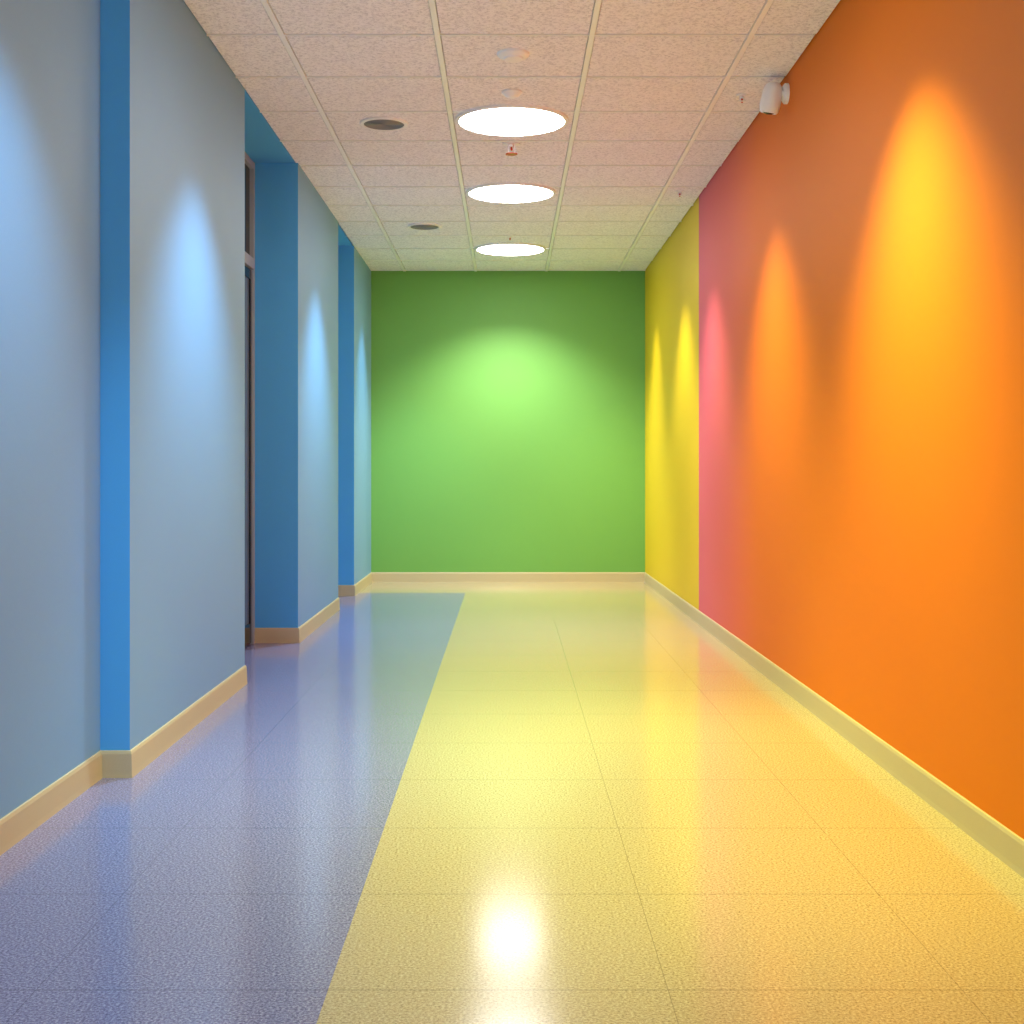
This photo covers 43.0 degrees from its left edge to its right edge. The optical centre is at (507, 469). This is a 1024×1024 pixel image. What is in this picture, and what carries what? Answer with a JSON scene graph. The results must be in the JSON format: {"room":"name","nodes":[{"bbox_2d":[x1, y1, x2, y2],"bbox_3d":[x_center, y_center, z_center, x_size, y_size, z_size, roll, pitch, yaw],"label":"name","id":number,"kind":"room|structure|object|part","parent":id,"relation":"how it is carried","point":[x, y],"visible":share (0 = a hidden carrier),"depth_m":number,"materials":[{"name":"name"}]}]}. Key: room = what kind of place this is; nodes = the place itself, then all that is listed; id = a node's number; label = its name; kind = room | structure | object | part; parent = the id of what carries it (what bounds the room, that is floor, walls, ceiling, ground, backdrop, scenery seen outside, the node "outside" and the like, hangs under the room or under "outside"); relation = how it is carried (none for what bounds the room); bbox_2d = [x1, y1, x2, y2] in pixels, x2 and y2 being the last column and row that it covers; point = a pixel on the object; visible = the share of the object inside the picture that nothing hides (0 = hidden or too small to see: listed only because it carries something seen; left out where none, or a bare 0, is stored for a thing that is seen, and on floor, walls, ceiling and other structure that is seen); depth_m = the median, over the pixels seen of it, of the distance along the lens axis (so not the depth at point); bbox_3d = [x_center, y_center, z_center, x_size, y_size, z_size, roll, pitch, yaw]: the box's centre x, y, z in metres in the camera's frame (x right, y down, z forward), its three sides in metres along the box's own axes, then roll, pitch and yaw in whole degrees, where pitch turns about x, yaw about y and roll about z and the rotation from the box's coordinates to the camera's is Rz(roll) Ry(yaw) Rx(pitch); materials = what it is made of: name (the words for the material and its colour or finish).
{"room":"corridor","nodes":[
{"label":"corridor","id":0,"kind":"room"},
{"bbox_2d":[0,0,370,818],"bbox_3d":[-1.914,-0.510,6.740,0.672,3.620,16.680,0,0,0],"label":"wall","id":1,"kind":"structure","parent":0,"point":[126,133],"depth_m":5.72,"materials":[{"name":"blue paint"}]},
{"bbox_2d":[0,665,246,855],"bbox_3d":[-1.768,1.243,3.200,0.364,0.114,9.600,0,0,0],"label":"baseboard","id":2,"kind":"structure","parent":1,"relation":"attached to","point":[20,822],"depth_m":5.49,"materials":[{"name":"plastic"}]},
{"bbox_2d":[245,152,254,643],"bbox_3d":[-1.907,-0.500,8.905,0.087,3.600,1.710,0,0,0],"label":"door","id":3,"kind":"structure","parent":1,"relation":"in","point":[249,259],"depth_m":9.71,"materials":[{"name":"metal"}]},
{"bbox_3d":[-1.940,-1.915,8.905,0.020,0.670,1.610,0,0,0],"label":"transom glass","id":4,"kind":"part","parent":3,"relation":"part of","materials":[{"name":"glass"}]},
{"bbox_2d":[245,266,250,646],"bbox_3d":[-1.930,-0.100,8.905,0.030,2.780,1.600,0,0,0],"label":"door leaf","id":5,"kind":"structure","parent":3,"relation":"attached to","point":[247,270],"depth_m":9.61,"materials":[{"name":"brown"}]},
{"bbox_2d":[255,572,371,642],"bbox_3d":[-1.757,1.243,12.418,0.386,0.114,5.324,0,0,0],"label":"baseboard","id":6,"kind":"structure","parent":1,"relation":"attached to","point":[262,635],"depth_m":10.26,"materials":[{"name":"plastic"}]},
{"bbox_2d":[371,271,644,571],"bbox_3d":[-0.175,-0.510,15.155,4.150,3.620,0.150,0,0,0],"label":"wall","id":7,"kind":"structure","parent":0,"point":[508,407],"depth_m":15.08,"materials":[{"name":"green paint"}]},
{"bbox_2d":[372,572,644,581],"bbox_3d":[0.002,1.243,15.073,3.177,0.114,0.014,0,0,0],"label":"baseboard","id":8,"kind":"structure","parent":7,"relation":"attached to","point":[376,576],"depth_m":15.07,"materials":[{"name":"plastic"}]},
{"bbox_2d":[0,582,1023,1023],"bbox_3d":[-0.150,1.350,6.740,4.300,0.100,17.080,0,0,0],"label":"floor","id":9,"kind":"structure","parent":0,"point":[440,802],"depth_m":4.31,"materials":[{"name":"yellow stone"}]},
{"bbox_2d":[184,0,839,270],"bbox_3d":[-0.150,-2.372,6.740,4.200,0.136,16.980,0,0,0],"label":"ceiling","id":10,"kind":"structure","parent":0,"point":[647,90],"depth_m":8.16,"materials":[{"name":"tile"}]},
{"bbox_2d":[360,117,407,130],"bbox_3d":[-0.825,-2.301,8.650,0.320,0.014,0.320,0,0,0],"label":"ceiling speaker","id":11,"kind":"object","parent":10,"relation":"in","point":[372,123],"depth_m":8.63},
{"bbox_2d":[408,223,440,229],"bbox_3d":[-0.790,-2.301,12.300,0.320,0.014,0.320,0,0,0],"label":"ceiling speaker","id":12,"kind":"object","parent":10,"relation":"in","point":[415,226],"depth_m":12.27},
{"bbox_2d":[474,242,545,255],"bbox_3d":[0.025,-2.292,13.550,0.750,0.032,0.750,0,0,0],"label":"recessed light","id":13,"kind":"object","parent":10,"relation":"in","point":[503,248],"depth_m":13.43,"materials":[{"name":"white plastic"}]},
{"bbox_2d":[506,235,514,241],"bbox_3d":[0.020,-2.281,12.800,0.090,0.054,0.090,0,0,0],"label":"sprinkler","id":14,"kind":"object","parent":10,"relation":"attached to","point":[508,236],"visible":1,"depth_m":12.79,"materials":[{"name":"white metal"}]},
{"bbox_2d":[466,182,555,202],"bbox_3d":[0.025,-2.292,10.800,0.750,0.032,0.750,0,0,0],"label":"recessed light","id":15,"kind":"object","parent":10,"relation":"in","point":[502,192],"depth_m":10.70,"materials":[{"name":"white plastic"}]},
{"bbox_2d":[503,142,519,155],"bbox_3d":[0.025,-2.270,9.200,0.126,0.076,0.126,0,0,0],"label":"sprinkler","id":16,"kind":"object","parent":10,"relation":"attached to","point":[511,145],"visible":1,"depth_m":9.19,"materials":[{"name":"white metal"}]},
{"bbox_2d":[502,89,521,98],"bbox_3d":[0.025,-2.288,7.930,0.124,0.040,0.124,0,0,0],"label":"sensor","id":17,"kind":"object","parent":10,"relation":"attached to","point":[508,93],"visible":1,"depth_m":7.89,"materials":[{"name":"white plastic"}]},
{"bbox_2d":[455,104,568,135],"bbox_3d":[0.025,-2.292,8.570,0.750,0.032,0.750,0,0,0],"label":"recessed light","id":18,"kind":"object","parent":10,"relation":"in","point":[498,119],"depth_m":8.48,"materials":[{"name":"white plastic"}]},
{"bbox_2d":[498,48,528,62],"bbox_3d":[0.030,-2.287,7.200,0.176,0.043,0.176,0,0,0],"label":"smoke detector","id":19,"kind":"object","parent":10,"relation":"attached to","point":[512,55],"visible":1,"depth_m":7.15,"materials":[{"name":"white plastic"}]},
{"bbox_2d":[675,190,683,196],"bbox_3d":[1.420,-2.283,10.750,0.072,0.050,0.072,0,0,0],"label":"sprinkler","id":20,"kind":"object","parent":10,"relation":"attached to","point":[678,191],"visible":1,"depth_m":10.74,"materials":[{"name":"white metal"}]},
{"bbox_2d":[736,93,747,102],"bbox_3d":[1.440,-2.283,8.000,0.072,0.050,0.072,0,0,0],"label":"sprinkler","id":21,"kind":"object","parent":10,"relation":"attached to","point":[741,96],"visible":1,"depth_m":7.99,"materials":[{"name":"white plastic"}]},
{"bbox_2d":[645,0,1023,838],"bbox_3d":[1.740,-0.510,6.740,0.250,3.620,16.681,0,0,0],"label":"wall","id":22,"kind":"structure","parent":0,"point":[834,323],"depth_m":5.91,"materials":[{"name":"orange paint"}]},
{"bbox_2d":[760,81,789,114],"bbox_3d":[1.555,-2.175,7.609,0.159,0.190,0.138,0,0,0],"label":"security camera","id":23,"kind":"object","parent":22,"relation":"attached to","point":[773,93],"visible":1,"depth_m":7.56,"materials":[{"name":"white plastic"}]},
{"bbox_3d":[1.621,-2.200,7.600,0.028,0.120,0.120,0,0,0],"label":"wall plate","id":24,"kind":"part","parent":23,"relation":"part of","materials":[{"name":"white plastic"}]},
{"bbox_2d":[644,573,1023,877],"bbox_3d":[1.633,1.243,6.740,0.014,0.114,16.680,0,0,0],"label":"baseboard","id":25,"kind":"structure","parent":22,"relation":"attached to","point":[1007,846],"depth_m":5.65,"materials":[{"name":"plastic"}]}
]}

